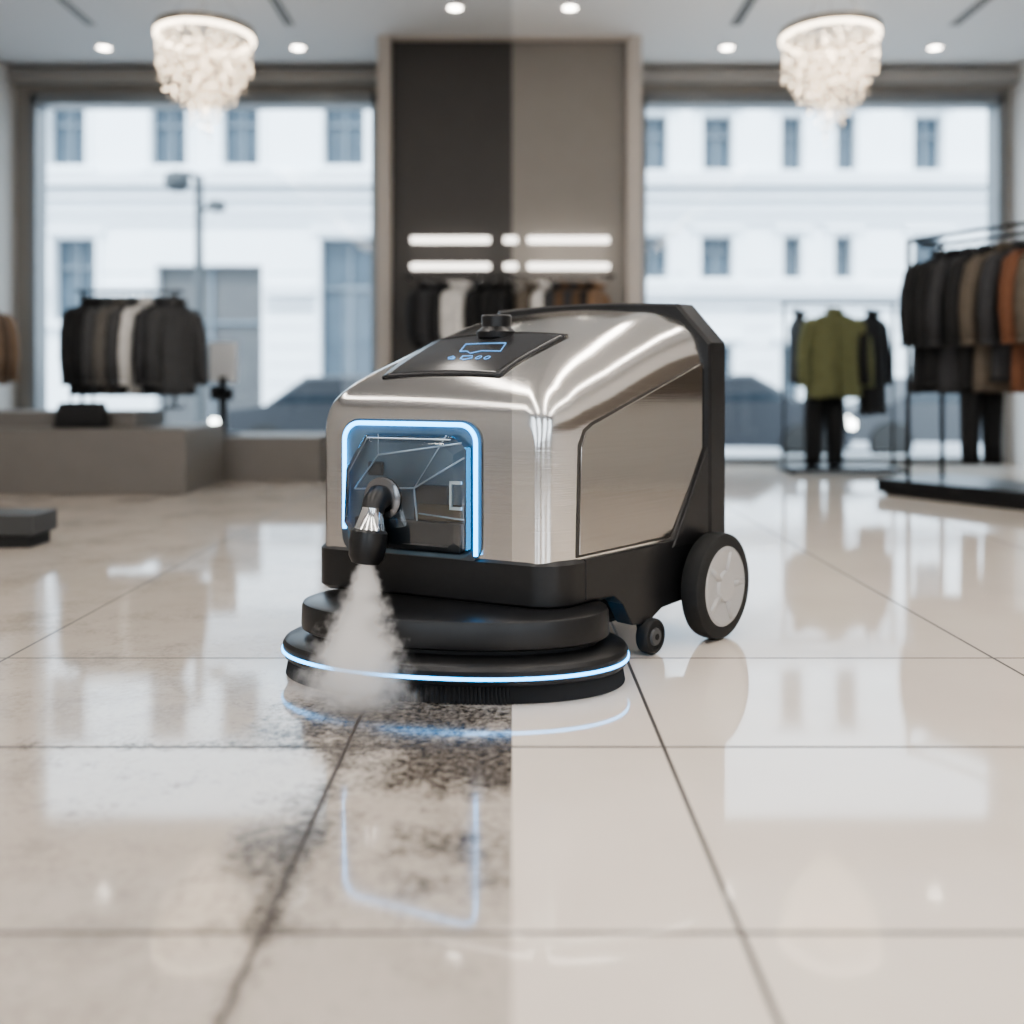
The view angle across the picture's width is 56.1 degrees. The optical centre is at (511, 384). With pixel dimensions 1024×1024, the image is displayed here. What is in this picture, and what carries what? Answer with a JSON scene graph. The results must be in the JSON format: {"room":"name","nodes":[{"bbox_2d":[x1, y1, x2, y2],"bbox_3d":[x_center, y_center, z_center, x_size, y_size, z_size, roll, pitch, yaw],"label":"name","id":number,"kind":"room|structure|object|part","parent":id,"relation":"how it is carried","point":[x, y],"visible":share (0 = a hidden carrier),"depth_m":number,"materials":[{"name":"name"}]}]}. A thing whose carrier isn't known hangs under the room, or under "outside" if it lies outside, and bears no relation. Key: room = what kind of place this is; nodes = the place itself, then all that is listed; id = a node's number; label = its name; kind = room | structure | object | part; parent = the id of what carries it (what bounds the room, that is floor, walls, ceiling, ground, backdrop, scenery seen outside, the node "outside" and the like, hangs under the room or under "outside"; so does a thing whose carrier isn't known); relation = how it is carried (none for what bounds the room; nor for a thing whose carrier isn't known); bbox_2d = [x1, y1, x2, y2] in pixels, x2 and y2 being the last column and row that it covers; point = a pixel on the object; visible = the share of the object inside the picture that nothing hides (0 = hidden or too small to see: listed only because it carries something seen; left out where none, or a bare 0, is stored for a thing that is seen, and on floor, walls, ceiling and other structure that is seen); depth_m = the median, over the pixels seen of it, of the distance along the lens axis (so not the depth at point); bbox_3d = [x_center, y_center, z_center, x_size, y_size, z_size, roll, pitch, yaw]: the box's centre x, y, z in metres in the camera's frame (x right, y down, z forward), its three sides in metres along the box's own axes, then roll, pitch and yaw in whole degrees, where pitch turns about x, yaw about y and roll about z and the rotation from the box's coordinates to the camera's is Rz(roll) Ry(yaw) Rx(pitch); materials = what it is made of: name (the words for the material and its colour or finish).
{"room":"clothing store","nodes":[
{"label":"clothing store","id":0,"kind":"room"},
{"bbox_2d":[0,60,15,409],"bbox_3d":[-5.050,-1.175,2.950,0.200,3.950,13.900,0,0,0],"label":"wall","id":1,"kind":"structure","parent":0,"point":[7,90],"depth_m":9.41,"materials":[{"name":"paint"}]},
{"bbox_2d":[0,312,18,384],"bbox_3d":[-4.694,-0.396,8.351,0.555,0.796,0.698,0,0,0],"label":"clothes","id":2,"kind":"object","parent":1,"relation":"attached to","point":[9,343],"visible":1,"depth_m":8.47,"materials":[{"name":"brown fabric"}]},
{"bbox_2d":[209,342,239,434],"bbox_3d":[-2.505,0.028,8.350,0.280,0.800,0.280,0,0,0],"label":"display stand","id":3,"kind":"object","parent":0,"point":[222,355],"depth_m":8.33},
{"bbox_2d":[392,41,625,362],"bbox_3d":[-0.028,-1.175,9.180,2.135,3.950,0.840,0,0,0],"label":"wall","id":4,"kind":"structure","parent":0,"point":[496,140],"depth_m":8.76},
{"bbox_3d":[-0.547,-1.175,9.180,1.095,3.950,0.840,0,0,0],"label":"dark panel","id":5,"kind":"part","parent":4,"relation":"part of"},
{"bbox_2d":[403,275,614,347],"bbox_3d":[-0.013,-0.645,8.462,1.874,0.644,0.617,0,0,0],"label":"clothing rail","id":6,"kind":"object","parent":4,"relation":"attached to","point":[439,309],"visible":0.61,"depth_m":8.21,"materials":[{"name":"black metal"}]},
{"bbox_2d":[377,35,641,370],"bbox_3d":[-0.022,-1.175,9.125,2.385,3.950,0.950,0,0,0],"label":"trim","id":7,"kind":"structure","parent":4,"relation":"attached to","point":[384,42],"depth_m":8.65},
{"bbox_2d":[411,237,608,269],"bbox_3d":[-0.018,-1.190,8.707,1.788,0.295,0.115,0,0,0],"label":"bars","id":8,"kind":"object","parent":4,"relation":"attached to","point":[414,266],"depth_m":8.65,"materials":[{"name":"white plastic"}]},
{"bbox_3d":[0.520,-1.175,9.180,1.040,3.950,0.840,0,0,0],"label":"clean panel","id":9,"kind":"part","parent":4,"relation":"part of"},
{"bbox_2d":[0,465,1023,1023],"bbox_3d":[0.015,0.850,2.850,10.330,0.100,14.100,0,0,0],"label":"floor","id":10,"kind":"structure","parent":0,"point":[811,811],"depth_m":1.87,"materials":[{"name":"tile"}]},
{"bbox_2d":[0,508,56,547],"bbox_3d":[-3.120,0.718,4.825,1.560,0.165,0.250,0,0,0],"label":"plinth","id":11,"kind":"object","parent":10,"relation":"on","point":[19,527],"visible":1,"depth_m":4.72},
{"bbox_2d":[0,424,223,494],"bbox_3d":[-3.660,0.560,7.475,2.560,0.480,0.950,0,0,0],"label":"display platform","id":12,"kind":"object","parent":10,"relation":"on","point":[161,459],"visible":0.96,"depth_m":7.00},
{"bbox_2d":[53,387,110,427],"bbox_3d":[-3.195,0.164,7.140,0.400,0.308,0.180,0,0,0],"label":"handbag","id":13,"kind":"object","parent":12,"relation":"on","point":[69,414],"visible":1,"depth_m":7.08,"materials":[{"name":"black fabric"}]},
{"bbox_3d":[-3.195,0.080,7.140,0.196,0.139,0.016,0,0,0],"label":"handle","id":14,"kind":"part","parent":13,"relation":"part of","materials":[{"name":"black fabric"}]},
{"bbox_2d":[0,409,164,426],"bbox_3d":[-3.500,0.260,7.590,1.300,0.120,0.620,0,0,0],"label":"display riser","id":15,"kind":"object","parent":12,"relation":"on","point":[8,417],"visible":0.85,"depth_m":7.28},
{"bbox_2d":[59,289,209,409],"bbox_3d":[-2.974,-0.282,7.607,1.061,0.952,0.493,0,0,0],"label":"clothing rack","id":16,"kind":"object","parent":15,"relation":"on","point":[109,345],"visible":0.98,"depth_m":7.44,"materials":[{"name":"black fabric"}]},
{"bbox_2d":[224,432,325,480],"bbox_3d":[-2.200,0.615,8.375,1.200,0.370,0.750,0,0,0],"label":"display platform","id":17,"kind":"object","parent":10,"relation":"on","point":[248,456],"visible":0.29,"depth_m":8.00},
{"bbox_2d":[281,303,748,704],"bbox_3d":[0.019,0.259,2.895,1.096,1.079,1.192,0,0,29],"label":"floor scrubber","id":18,"kind":"object","parent":10,"relation":"on","point":[517,485],"depth_m":2.70,"materials":[{"name":"metal"}]},
{"bbox_3d":[-0.304,0.304,2.708,0.408,0.332,0.050,0,0,25],"label":"tank","id":19,"kind":"part","parent":18,"relation":"part of","materials":[{"name":"clear plastic"}]},
{"bbox_3d":[-0.295,0.287,2.727,0.445,0.366,0.013,0,0,25],"label":"led frame","id":20,"kind":"part","parent":18,"relation":"part of","materials":[{"name":"blue plastic"}]},
{"bbox_3d":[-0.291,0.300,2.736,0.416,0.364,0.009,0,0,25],"label":"tank","id":21,"kind":"part","parent":18,"relation":"part of","materials":[{"name":"clear plastic"}]},
{"bbox_3d":[-0.109,-0.092,2.896,0.488,0.147,0.282,0,0,26],"label":"control panel","id":22,"kind":"part","parent":18,"relation":"part of","materials":[{"name":"grey plastic"}]},
{"bbox_3d":[-0.049,-0.184,3.022,0.128,0.072,0.128,0,0,0],"label":"knob","id":23,"kind":"part","parent":18,"relation":"part of","materials":[{"name":"black plastic"}]},
{"bbox_3d":[0.282,0.160,3.343,0.904,0.880,0.112,0,0,27],"label":"frame","id":24,"kind":"part","parent":18,"relation":"part of","materials":[{"name":"black plastic"}]},
{"bbox_3d":[0.398,0.199,2.868,0.014,0.532,0.657,0,0,42],"label":"panel","id":25,"kind":"part","parent":18,"relation":"part of","materials":[{"name":"silver metal"}]},
{"bbox_2d":[774,301,905,473],"bbox_3d":[3.030,0.012,8.899,1.139,1.552,0.758,0,0,0],"label":"clothing rack","id":26,"kind":"object","parent":10,"relation":"on","point":[835,355],"visible":1,"depth_m":8.74,"materials":[{"name":"black metal"}]},
{"bbox_2d":[777,464,903,470],"bbox_3d":[2.990,0.755,8.800,0.998,0.030,0.500,0,0,0],"label":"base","id":27,"kind":"object","parent":26,"relation":"on","point":[784,467],"depth_m":8.62,"materials":[{"name":"black metal"}]},
{"bbox_2d":[877,221,1023,510],"bbox_3d":[3.498,-0.132,6.354,0.720,1.864,2.018,0,0,-32],"label":"clothing rack","id":28,"kind":"object","parent":10,"relation":"on","point":[961,310],"visible":1,"depth_m":6.64,"materials":[{"name":"black fabric"}]},
{"bbox_2d":[0,0,1023,68],"bbox_3d":[0.015,-3.225,2.850,10.330,0.150,14.100,0,0,0],"label":"ceiling","id":29,"kind":"structure","parent":0,"point":[34,34],"depth_m":8.49,"materials":[{"name":"paint"}]},
{"bbox_2d":[56,0,97,25],"bbox_3d":[-3.670,-3.144,7.800,0.100,0.012,1.200,0,0,0],"label":"ceiling vent","id":30,"kind":"object","parent":29,"relation":"in","point":[71,7],"depth_m":8.11,"materials":[{"name":"grey metal"}]},
{"bbox_2d":[94,44,113,50],"bbox_3d":[-3.802,-3.143,8.956,0.170,0.014,0.170,0,0,0],"label":"recessed light","id":31,"kind":"object","parent":29,"relation":"in","point":[102,47],"visible":1,"depth_m":8.95,"materials":[{"name":"white"}]},
{"bbox_2d":[153,0,254,141],"bbox_3d":[-2.332,-2.495,7.300,0.740,1.310,0.740,0,0,0],"label":"chandelier","id":32,"kind":"object","parent":29,"relation":"hanging from","point":[197,48],"visible":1,"depth_m":7.19,"materials":[{"name":"clear glass"}]},
{"bbox_2d":[268,0,295,25],"bbox_3d":[-1.940,-3.144,7.800,0.100,0.012,1.200,0,0,0],"label":"ceiling vent","id":33,"kind":"object","parent":29,"relation":"in","point":[277,5],"depth_m":8.11,"materials":[{"name":"grey metal"}]},
{"bbox_2d":[289,44,306,50],"bbox_3d":[-1.994,-3.143,8.956,0.170,0.014,0.170,0,0,0],"label":"recessed light","id":34,"kind":"object","parent":29,"relation":"in","point":[295,47],"visible":1,"depth_m":8.95,"materials":[{"name":"white"}]},
{"bbox_2d":[445,3,464,11],"bbox_3d":[-0.475,-3.143,8.008,0.170,0.014,0.170,0,0,0],"label":"recessed light","id":35,"kind":"object","parent":29,"relation":"in","point":[451,7],"visible":1,"depth_m":8.00,"materials":[{"name":"white"}]},
{"bbox_2d":[560,3,579,11],"bbox_3d":[0.483,-3.143,8.008,0.170,0.014,0.170,0,0,0],"label":"recessed light","id":36,"kind":"object","parent":29,"relation":"in","point":[567,7],"visible":1,"depth_m":8.00,"materials":[{"name":"white"}]},
{"bbox_2d":[718,44,735,50],"bbox_3d":[2.004,-3.143,8.956,0.170,0.014,0.170,0,0,0],"label":"recessed light","id":37,"kind":"object","parent":29,"relation":"in","point":[725,47],"visible":1,"depth_m":8.95,"materials":[{"name":"white"}]},
{"bbox_2d":[729,0,756,25],"bbox_3d":[1.950,-3.144,7.800,0.100,0.012,1.200,0,0,0],"label":"ceiling vent","id":38,"kind":"object","parent":29,"relation":"in","point":[747,5],"depth_m":8.11,"materials":[{"name":"grey metal"}]},
{"bbox_2d":[779,0,881,145],"bbox_3d":[2.416,-2.487,7.300,0.738,1.325,0.738,0,0,11],"label":"chandelier","id":39,"kind":"object","parent":29,"relation":"hanging from","point":[835,50],"visible":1,"depth_m":7.18,"materials":[{"name":"clear glass"}]},
{"bbox_2d":[925,44,944,50],"bbox_3d":[3.942,-3.143,8.956,0.170,0.014,0.170,0,0,0],"label":"recessed light","id":40,"kind":"object","parent":29,"relation":"in","point":[934,47],"visible":1,"depth_m":8.95,"materials":[{"name":"white"}]},
{"bbox_2d":[948,0,990,25],"bbox_3d":[3.860,-3.144,7.800,0.100,0.012,1.200,0,0,0],"label":"ceiling vent","id":41,"kind":"object","parent":29,"relation":"in","point":[976,6],"depth_m":8.11,"materials":[{"name":"grey metal"}]},
{"bbox_2d":[16,87,1010,464],"bbox_3d":[0.015,-1.175,9.750,9.930,3.950,0.300,0,0,0],"label":"wall","id":42,"kind":"structure","parent":0,"point":[22,93],"depth_m":9.60,"materials":[{"name":"beige paint"}]},
{"bbox_2d":[30,94,376,408],"bbox_3d":[-3.070,-1.050,9.680,3.460,3.700,0.240,0,0,0],"label":"frame","id":43,"kind":"object","parent":42,"relation":"attached to","point":[39,103],"visible":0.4,"depth_m":9.56,"materials":[{"name":"grey paint"}]},
{"bbox_2d":[7,69,1019,86],"bbox_3d":[0.015,-3.040,9.510,9.930,0.120,0.180,0,0,0],"label":"trim","id":44,"kind":"structure","parent":42,"relation":"attached to","point":[17,77],"depth_m":9.42,"materials":[{"name":"beige paint"}]},
{"bbox_2d":[642,94,1003,464],"bbox_3d":[3.090,-1.050,9.680,3.620,3.700,0.240,0,0,0],"label":"frame","id":45,"kind":"object","parent":42,"relation":"attached to","point":[993,103],"visible":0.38,"depth_m":9.56,"materials":[{"name":"grey paint"}]},
{"bbox_2d":[1011,61,1023,466],"bbox_3d":[5.080,-1.175,2.950,0.200,3.950,13.900,0,0,0],"label":"wall","id":46,"kind":"structure","parent":0,"point":[1017,90],"depth_m":9.47,"materials":[{"name":"paint"}]},
{"label":"outside","id":47,"kind":"structure","parent":0,"visible":0},
{"bbox_2d":[725,455,982,455],"bbox_3d":[0.000,1.075,11.155,52.000,0.350,2.490,0,0,0],"label":"pavement","id":48,"kind":"structure","parent":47,"point":[725,455],"depth_m":12.27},
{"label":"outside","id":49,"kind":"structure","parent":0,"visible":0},
{"bbox_2d":[725,441,982,454],"bbox_3d":[0.000,1.325,19.950,52.000,0.150,20.100,0,0,0],"label":"ground","id":50,"kind":"structure","parent":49,"point":[919,448],"depth_m":18.62,"materials":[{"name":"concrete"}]},
{"bbox_2d":[163,169,226,423],"bbox_3d":[-4.615,-0.942,14.000,0.910,4.385,0.380,0,0,0],"label":"street lamp","id":51,"kind":"object","parent":50,"relation":"on","point":[175,180],"visible":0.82,"depth_m":13.94,"materials":[{"name":"grey metal"}]},
{"bbox_3d":[-4.704,-3.031,14.000,0.342,0.207,0.070,0,0,0],"label":"arm","id":52,"kind":"part","parent":51,"relation":"part of","materials":[{"name":"grey metal"}]},
{"bbox_2d":[210,374,369,431],"bbox_3d":[-2.305,0.545,14.960,4.250,1.430,1.800,0,0,0],"label":"car","id":53,"kind":"object","parent":50,"relation":"on","point":[305,406],"visible":0.16,"depth_m":14.14,"materials":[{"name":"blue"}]},
{"bbox_2d":[47,110,986,423],"bbox_3d":[0.000,-4.450,22.025,32.000,11.500,0.750,0,0,0],"label":"facade","id":54,"kind":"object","parent":50,"relation":"on","point":[750,212],"visible":0.46,"depth_m":22.00,"materials":[{"name":"paint"}]},
{"bbox_3d":[-6.948,-0.881,22.340,2.450,3.732,0.080,0,0,0],"label":"garage door","id":55,"kind":"part","parent":54,"relation":"part of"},
{"bbox_2d":[725,374,855,454],"bbox_3d":[2.995,0.545,15.160,4.250,1.430,1.800,0,0,0],"label":"car","id":56,"kind":"object","parent":50,"relation":"on","point":[753,406],"visible":0.2,"depth_m":14.34,"materials":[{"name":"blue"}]},
{"bbox_2d":[845,377,981,454],"bbox_3d":[7.395,0.545,16.160,4.250,1.430,1.800,0,0,0],"label":"car","id":57,"kind":"object","parent":50,"relation":"on","point":[876,430],"visible":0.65,"depth_m":15.34,"materials":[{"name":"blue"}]}
]}

